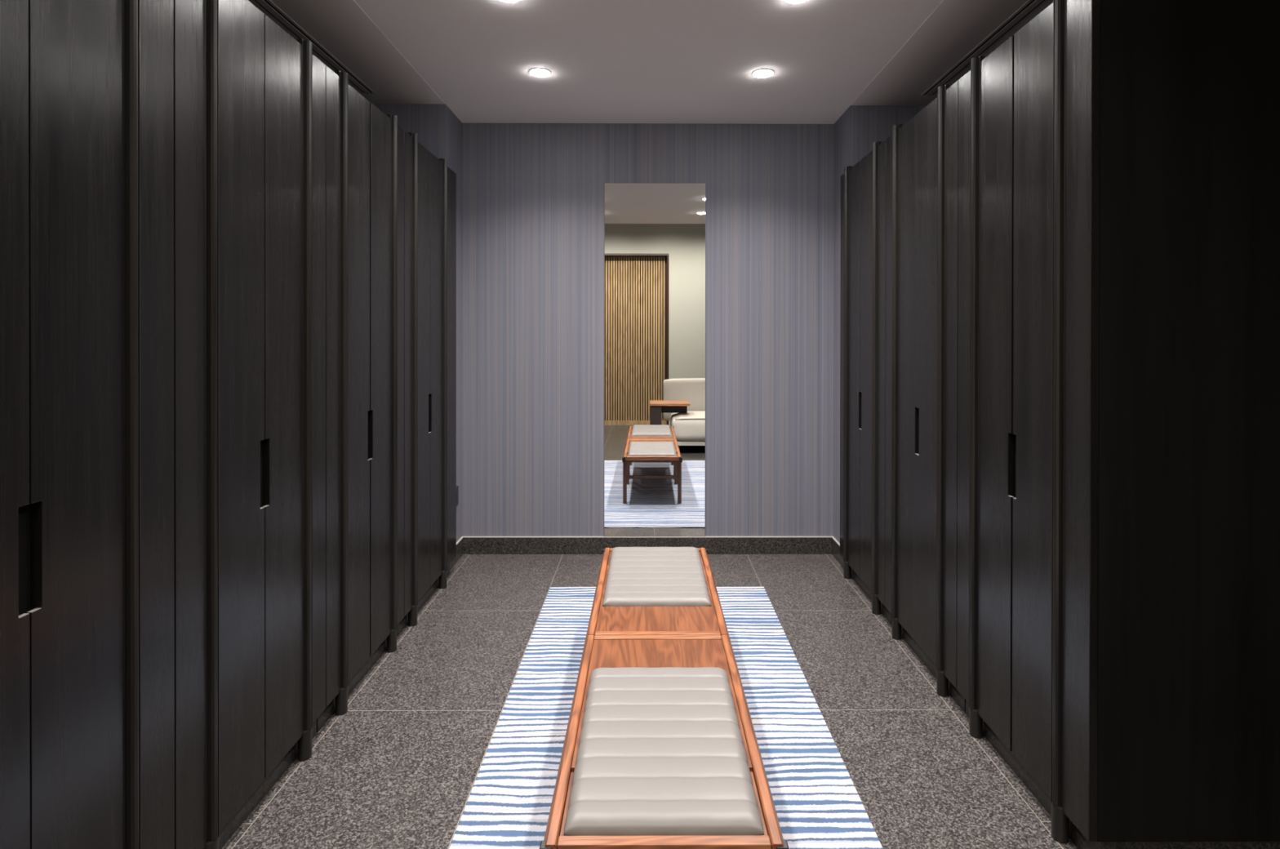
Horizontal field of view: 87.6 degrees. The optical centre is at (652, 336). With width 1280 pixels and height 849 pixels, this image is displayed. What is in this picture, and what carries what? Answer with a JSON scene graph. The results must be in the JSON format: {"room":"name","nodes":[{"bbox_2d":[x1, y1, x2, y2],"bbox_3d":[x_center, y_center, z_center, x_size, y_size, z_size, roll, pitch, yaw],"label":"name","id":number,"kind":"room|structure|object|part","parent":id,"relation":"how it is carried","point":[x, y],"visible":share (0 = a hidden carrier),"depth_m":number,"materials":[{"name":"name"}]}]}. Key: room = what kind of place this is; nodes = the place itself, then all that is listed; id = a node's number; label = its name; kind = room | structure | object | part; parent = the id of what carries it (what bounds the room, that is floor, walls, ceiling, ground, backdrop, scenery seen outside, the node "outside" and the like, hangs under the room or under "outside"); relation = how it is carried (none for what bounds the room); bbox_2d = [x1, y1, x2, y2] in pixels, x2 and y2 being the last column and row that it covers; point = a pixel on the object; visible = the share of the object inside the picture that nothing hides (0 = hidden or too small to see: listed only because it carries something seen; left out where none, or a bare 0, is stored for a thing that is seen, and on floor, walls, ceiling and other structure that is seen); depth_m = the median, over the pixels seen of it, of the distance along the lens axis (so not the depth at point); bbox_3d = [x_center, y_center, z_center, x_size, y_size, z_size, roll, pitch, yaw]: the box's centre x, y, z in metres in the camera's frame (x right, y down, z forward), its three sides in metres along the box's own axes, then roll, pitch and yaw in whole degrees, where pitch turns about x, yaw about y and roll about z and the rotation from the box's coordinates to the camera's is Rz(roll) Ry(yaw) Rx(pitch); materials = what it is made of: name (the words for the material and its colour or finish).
{"room":"changing room","nodes":[
{"label":"changing room","id":0,"kind":"room"},
{"bbox_2d":[373,103,462,542],"bbox_3d":[-1.607,0.015,4.277,0.672,2.885,0.368,0,0,0],"label":"wall","id":1,"kind":"structure","parent":0,"point":[438,130],"depth_m":4.29,"materials":[{"name":"grey paper"}]},
{"bbox_2d":[449,537,463,569],"bbox_3d":[-1.267,1.402,4.283,0.012,0.112,0.368,0,0,0],"label":"baseboard","id":2,"kind":"structure","parent":1,"relation":"attached to","point":[460,547],"depth_m":4.36,"materials":[{"name":"stone"}]},
{"bbox_2d":[456,485,458,506],"bbox_3d":[-1.261,1.030,4.282,0.022,0.124,0.076,0,0,0],"label":"wall socket","id":3,"kind":"object","parent":1,"relation":"attached to","point":[457,486],"visible":0.51,"depth_m":4.29,"materials":[{"name":"black plastic"}]},
{"bbox_2d":[462,122,834,536],"bbox_3d":[-0.025,0.017,4.529,3.840,2.885,0.120,0,0,0],"label":"wall","id":4,"kind":"structure","parent":0,"point":[533,193],"depth_m":4.47,"materials":[{"name":"grey paper"}]},
{"bbox_2d":[463,537,831,554],"bbox_3d":[-0.029,1.403,4.468,2.465,0.112,0.012,0,0,0],"label":"baseboard","id":5,"kind":"structure","parent":4,"relation":"attached to","point":[471,545],"depth_m":4.46,"materials":[{"name":"stone"}]},
{"bbox_2d":[463,536,831,537],"bbox_3d":[-0.029,1.345,4.468,2.465,0.005,0.012,0,0,0],"label":"trim","id":6,"kind":"structure","parent":4,"relation":"attached to","point":[464,536],"depth_m":4.46,"materials":[{"name":"silver metal"}]},
{"bbox_2d":[604,182,705,536],"bbox_3d":[0.018,0.158,4.466,0.677,2.367,0.008,0,0,0],"label":"mirror","id":7,"kind":"object","parent":4,"relation":"attached to","point":[655,233],"visible":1,"depth_m":4.46,"materials":[{"name":"clear glass"}]},
{"bbox_2d":[222,554,1077,848],"bbox_3d":[-0.009,1.521,1.260,5.200,0.100,6.829,0,0,0],"label":"floor","id":8,"kind":"structure","parent":0,"point":[400,769],"depth_m":2.51,"materials":[{"name":"grey stone"}]},
{"bbox_2d":[0,0,174,848],"bbox_3d":[-1.494,0.226,1.265,0.638,2.486,0.802,0,0,0],"label":"wardrobe","id":9,"kind":"object","parent":8,"relation":"on","point":[87,571],"visible":1,"depth_m":1.40,"materials":[{"name":"wood"}]},
{"bbox_3d":[-1.204,0.191,1.166,0.022,2.367,0.223,0,0,0],"label":"door","id":10,"kind":"part","parent":9,"relation":"part of","materials":[{"name":"black wood"}]},
{"bbox_3d":[-1.205,0.190,1.392,0.022,2.367,0.223,0,0,0],"label":"door","id":11,"kind":"part","parent":9,"relation":"part of","materials":[{"name":"black wood"}]},
{"bbox_3d":[-1.196,0.174,1.529,0.040,2.383,0.048,0,0,0],"label":"post","id":12,"kind":"part","parent":9,"relation":"part of","materials":[{"name":"black wood"}]},
{"bbox_3d":[-1.207,0.189,1.611,0.024,2.367,0.113,0,0,0],"label":"panel","id":13,"kind":"part","parent":9,"relation":"part of","materials":[{"name":"black wood"}]},
{"bbox_2d":[173,0,325,848],"bbox_3d":[-1.498,0.223,2.060,0.638,2.486,0.778,0,0,0],"label":"wardrobe","id":14,"kind":"object","parent":8,"relation":"on","point":[250,95],"visible":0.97,"depth_m":1.95,"materials":[{"name":"wood"}]},
{"bbox_3d":[-1.207,0.189,1.728,0.024,2.367,0.112,0,0,0],"label":"panel","id":15,"kind":"part","parent":14,"relation":"part of","materials":[{"name":"black wood"}]},
{"bbox_3d":[-1.198,0.173,1.809,0.040,2.383,0.048,0,0,0],"label":"post","id":16,"kind":"part","parent":14,"relation":"part of","materials":[{"name":"black wood"}]},
{"bbox_3d":[-1.208,0.188,1.947,0.022,2.367,0.226,0,0,0],"label":"door","id":17,"kind":"part","parent":14,"relation":"part of","materials":[{"name":"black wood"}]},
{"bbox_3d":[-1.209,0.187,2.176,0.022,2.367,0.226,0,0,0],"label":"door","id":18,"kind":"part","parent":14,"relation":"part of","materials":[{"name":"black wood"}]},
{"bbox_3d":[-1.201,0.171,2.314,0.040,2.383,0.048,0,0,0],"label":"post","id":19,"kind":"part","parent":14,"relation":"part of","materials":[{"name":"black wood"}]},
{"bbox_3d":[-1.211,0.186,2.395,0.024,2.367,0.111,0,0,0],"label":"panel","id":20,"kind":"part","parent":14,"relation":"part of","materials":[{"name":"black wood"}]},
{"bbox_2d":[316,65,404,733],"bbox_3d":[-1.503,0.220,2.844,0.638,2.486,0.780,0,0,0],"label":"wardrobe","id":21,"kind":"object","parent":8,"relation":"on","point":[365,145],"visible":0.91,"depth_m":2.76,"materials":[{"name":"wood"}]},
{"bbox_3d":[-1.212,0.186,2.510,0.024,2.367,0.110,0,0,0],"label":"panel","id":22,"kind":"part","parent":21,"relation":"part of","materials":[{"name":"black wood"}]},
{"bbox_3d":[-1.202,0.170,2.590,0.040,2.383,0.048,0,0,0],"label":"post","id":23,"kind":"part","parent":21,"relation":"part of","materials":[{"name":"black wood"}]},
{"bbox_3d":[-1.213,0.185,2.728,0.022,2.367,0.225,0,0,-1],"label":"door","id":24,"kind":"part","parent":21,"relation":"part of","materials":[{"name":"black wood"}]},
{"bbox_3d":[-1.214,0.185,2.962,0.022,2.367,0.225,0,0,0],"label":"door","id":25,"kind":"part","parent":21,"relation":"part of","materials":[{"name":"black wood"}]},
{"bbox_3d":[-1.205,0.168,3.099,0.040,2.383,0.048,0,0,0],"label":"post","id":26,"kind":"part","parent":21,"relation":"part of","materials":[{"name":"black wood"}]},
{"bbox_3d":[-1.215,0.184,3.180,0.024,2.367,0.111,0,0,0],"label":"panel","id":27,"kind":"part","parent":21,"relation":"part of","materials":[{"name":"black wood"}]},
{"bbox_2d":[396,130,456,636],"bbox_3d":[-1.507,0.217,3.675,0.638,2.486,0.874,0,0,0],"label":"wardrobe","id":28,"kind":"object","parent":8,"relation":"on","point":[429,184],"visible":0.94,"depth_m":3.60,"materials":[{"name":"wood"}]},
{"bbox_3d":[-1.216,0.183,3.294,0.024,2.367,0.109,0,0,0],"label":"panel","id":29,"kind":"part","parent":28,"relation":"part of","materials":[{"name":"black wood"}]},
{"bbox_3d":[-1.206,0.167,3.374,0.040,2.383,0.048,0,0,0],"label":"post","id":30,"kind":"part","parent":28,"relation":"part of","materials":[{"name":"black wood"}]},
{"bbox_3d":[-1.216,0.183,3.510,0.022,2.367,0.221,0,0,0],"label":"door","id":31,"kind":"part","parent":28,"relation":"part of","materials":[{"name":"black wood"}]},
{"bbox_3d":[-1.218,0.182,3.733,0.022,2.367,0.221,0,0,0],"label":"door","id":32,"kind":"part","parent":28,"relation":"part of","materials":[{"name":"black wood"}]},
{"bbox_3d":[-1.209,0.165,3.869,0.040,2.383,0.048,0,0,0],"label":"post","id":33,"kind":"part","parent":28,"relation":"part of","materials":[{"name":"black wood"}]},
{"bbox_3d":[-1.220,0.181,4.004,0.024,2.367,0.219,0,0,0],"label":"panel","id":34,"kind":"part","parent":28,"relation":"part of","materials":[{"name":"black wood"}]},
{"bbox_2d":[448,586,883,848],"bbox_3d":[0.036,1.462,2.530,1.238,0.009,2.670,0,0,0],"label":"rug","id":35,"kind":"object","parent":8,"relation":"on","point":[818,805],"visible":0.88,"depth_m":2.40,"materials":[{"name":"fabric"}]},
{"bbox_2d":[585,546,729,639],"bbox_3d":[0.017,1.235,2.791,0.511,0.443,0.942,0,0,0],"label":"bench","id":36,"kind":"object","parent":35,"relation":"on","point":[639,590],"visible":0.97,"depth_m":2.63,"materials":[{"name":"orange wood"}]},
{"bbox_3d":[-0.220,1.051,2.788,0.033,0.032,0.939,0,0,0],"label":"rail","id":37,"kind":"part","parent":36,"relation":"part of","materials":[{"name":"orange wood"}]},
{"bbox_3d":[0.020,1.053,2.333,0.439,0.031,0.027,0,0,0],"label":"rail","id":38,"kind":"part","parent":36,"relation":"part of","materials":[{"name":"orange wood"}]},
{"bbox_3d":[0.255,1.051,2.790,0.033,0.032,0.939,0,0,0],"label":"rail","id":39,"kind":"part","parent":36,"relation":"part of","materials":[{"name":"orange wood"}]},
{"bbox_2d":[539,635,788,848],"bbox_3d":[0.022,1.238,1.839,0.511,0.443,0.954,0,0,0],"label":"bench","id":40,"kind":"object","parent":35,"relation":"on","point":[660,750],"visible":1,"depth_m":1.63,"materials":[{"name":"white leather"}]},
{"bbox_3d":[-0.215,1.054,1.839,0.033,0.032,0.951,0,0,0],"label":"rail","id":41,"kind":"part","parent":40,"relation":"part of","materials":[{"name":"orange wood"}]},
{"bbox_3d":[0.020,1.053,2.302,0.439,0.031,0.027,0,0,0],"label":"rail","id":42,"kind":"part","parent":40,"relation":"part of","materials":[{"name":"orange wood"}]},
{"bbox_3d":[0.025,1.056,1.378,0.439,0.031,0.027,0,0,0],"label":"rail","id":43,"kind":"part","parent":40,"relation":"part of","materials":[{"name":"orange wood"}]},
{"bbox_3d":[0.260,1.055,1.841,0.033,0.032,0.951,0,0,0],"label":"rail","id":44,"kind":"part","parent":40,"relation":"part of","materials":[{"name":"orange wood"}]},
{"bbox_2d":[840,139,891,624],"bbox_3d":[1.479,0.221,3.776,0.638,2.486,0.794,0,0,0],"label":"wardrobe","id":45,"kind":"object","parent":8,"relation":"on","point":[863,184],"visible":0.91,"depth_m":3.70,"materials":[{"name":"wood"}]},
{"bbox_3d":[1.188,0.184,4.114,0.024,2.367,0.114,0,0,0],"label":"panel","id":46,"kind":"part","parent":45,"relation":"part of","materials":[{"name":"black wood"}]},
{"bbox_3d":[1.179,0.168,4.032,0.040,2.383,0.048,0,0,0],"label":"post","id":47,"kind":"part","parent":45,"relation":"part of","materials":[{"name":"black wood"}]},
{"bbox_3d":[1.189,0.184,3.892,0.022,2.367,0.229,0,0,0],"label":"door","id":48,"kind":"part","parent":45,"relation":"part of","materials":[{"name":"black wood"}]},
{"bbox_3d":[1.190,0.185,3.660,0.022,2.367,0.229,0,0,0],"label":"door","id":49,"kind":"part","parent":45,"relation":"part of","materials":[{"name":"black wood"}]},
{"bbox_3d":[1.182,0.170,3.520,0.040,2.383,0.048,0,0,0],"label":"post","id":50,"kind":"part","parent":45,"relation":"part of","materials":[{"name":"black wood"}]},
{"bbox_3d":[1.192,0.186,3.436,0.024,2.367,0.118,0,0,0],"label":"panel","id":51,"kind":"part","parent":45,"relation":"part of","materials":[{"name":"black wood"}]},
{"bbox_2d":[884,80,965,712],"bbox_3d":[1.484,0.224,2.983,0.638,2.486,0.782,0,0,0],"label":"wardrobe","id":52,"kind":"object","parent":8,"relation":"on","point":[922,161],"visible":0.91,"depth_m":2.90,"materials":[{"name":"wood"}]},
{"bbox_3d":[1.193,0.186,3.315,0.024,2.367,0.115,0,0,0],"label":"panel","id":53,"kind":"part","parent":52,"relation":"part of","materials":[{"name":"black wood"}]},
{"bbox_3d":[1.183,0.171,3.232,0.040,2.383,0.048,0,0,0],"label":"post","id":54,"kind":"part","parent":52,"relation":"part of","materials":[{"name":"black wood"}]},
{"bbox_3d":[1.195,0.187,3.094,0.022,2.367,0.226,0,0,-1],"label":"door","id":55,"kind":"part","parent":52,"relation":"part of","materials":[{"name":"black wood"}]},
{"bbox_3d":[1.195,0.188,2.865,0.022,2.367,0.226,0,0,0],"label":"door","id":56,"kind":"part","parent":52,"relation":"part of","materials":[{"name":"black wood"}]},
{"bbox_3d":[1.186,0.172,2.727,0.040,2.383,0.048,0,0,0],"label":"post","id":57,"kind":"part","parent":52,"relation":"part of","materials":[{"name":"black wood"}]},
{"bbox_3d":[1.196,0.189,2.646,0.024,2.367,0.112,0,0,0],"label":"panel","id":58,"kind":"part","parent":52,"relation":"part of","materials":[{"name":"black wood"}]},
{"bbox_2d":[956,0,1279,848],"bbox_3d":[1.488,0.226,2.199,0.638,2.486,0.777,0,0,0],"label":"wardrobe","id":59,"kind":"object","parent":8,"relation":"on","point":[1118,596],"visible":1,"depth_m":1.81,"materials":[{"name":"wood"}]},
{"bbox_3d":[1.197,0.189,2.530,0.024,2.367,0.112,0,0,0],"label":"panel","id":60,"kind":"part","parent":59,"relation":"part of","materials":[{"name":"black wood"}]},
{"bbox_3d":[1.188,0.173,2.448,0.040,2.383,0.048,0,0,0],"label":"post","id":61,"kind":"part","parent":59,"relation":"part of","materials":[{"name":"black wood"}]},
{"bbox_3d":[1.197,0.190,2.312,0.022,2.367,0.221,0,0,0],"label":"door","id":62,"kind":"part","parent":59,"relation":"part of","materials":[{"name":"black wood"}]},
{"bbox_3d":[1.199,0.191,2.083,0.022,2.367,0.221,0,0,0],"label":"door","id":63,"kind":"part","parent":59,"relation":"part of","materials":[{"name":"black wood"}]},
{"bbox_3d":[1.190,0.175,1.947,0.040,2.383,0.048,0,0,0],"label":"post","id":64,"kind":"part","parent":59,"relation":"part of","materials":[{"name":"black wood"}]},
{"bbox_3d":[1.200,0.192,1.865,0.024,2.367,0.113,0,0,0],"label":"panel","id":65,"kind":"part","parent":59,"relation":"part of","materials":[{"name":"black wood"}]},
{"bbox_2d":[248,0,1053,124],"bbox_3d":[-0.012,-1.493,2.529,4.040,0.152,4.269,0,0,0],"label":"ceiling","id":66,"kind":"structure","parent":0,"point":[608,61],"depth_m":3.34,"materials":[{"name":"paint"}]},
{"bbox_2d":[250,0,375,93],"bbox_3d":[-1.652,-1.416,2.536,0.082,0.006,2.730,0,0,0],"label":"ceiling vent","id":67,"kind":"object","parent":66,"relation":"in","point":[268,6],"visible":1,"depth_m":3.17,"materials":[{"name":"black metal"}]},
{"bbox_2d":[501,0,519,2],"bbox_3d":[-0.600,-1.414,2.772,0.116,0.012,0.116,0,0,0],"label":"recessed light","id":68,"kind":"object","parent":66,"relation":"in","point":[508,1],"visible":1,"depth_m":2.81,"materials":[{"name":"white"}]},
{"bbox_2d":[528,67,551,76],"bbox_3d":[-0.605,-1.417,3.592,0.116,0.012,0.116,0,0,0],"label":"recessed light","id":69,"kind":"object","parent":66,"relation":"in","point":[538,72],"visible":1,"depth_m":3.57,"materials":[{"name":"white"}]},
{"bbox_2d":[751,68,773,77],"bbox_3d":[0.598,-1.416,3.598,0.116,0.012,0.116,0,0,0],"label":"recessed light","id":70,"kind":"object","parent":66,"relation":"in","point":[762,73],"visible":1,"depth_m":3.58,"materials":[{"name":"white"}]},
{"bbox_2d":[784,0,806,3],"bbox_3d":[0.603,-1.413,2.778,0.116,0.012,0.116,0,0,0],"label":"recessed light","id":71,"kind":"object","parent":66,"relation":"in","point":[787,1],"visible":1,"depth_m":2.80,"materials":[{"name":"white"}]},
{"bbox_2d":[920,0,1048,95],"bbox_3d":[1.628,-1.412,2.554,0.082,0.006,2.730,0,0,0],"label":"ceiling vent","id":72,"kind":"object","parent":66,"relation":"in","point":[1029,7],"visible":1,"depth_m":3.20,"materials":[{"name":"black metal"}]},
{"bbox_2d":[832,105,926,543],"bbox_3d":[1.558,0.019,4.294,0.678,2.885,0.368,0,0,0],"label":"wall","id":73,"kind":"structure","parent":0,"point":[855,131],"depth_m":4.28,"materials":[{"name":"grey paper"}]},
{"bbox_2d":[831,536,839,546],"bbox_3d":[1.211,1.347,4.297,0.012,0.005,0.368,0,0,0],"label":"trim","id":74,"kind":"structure","parent":73,"relation":"attached to","point":[833,537],"depth_m":4.38,"materials":[{"name":"silver metal"}]},
{"bbox_2d":[831,537,844,567],"bbox_3d":[1.211,1.405,4.297,0.012,0.112,0.368,0,0,0],"label":"baseboard","id":75,"kind":"structure","parent":73,"relation":"attached to","point":[835,547],"depth_m":4.34,"materials":[{"name":"stone"}]}
]}

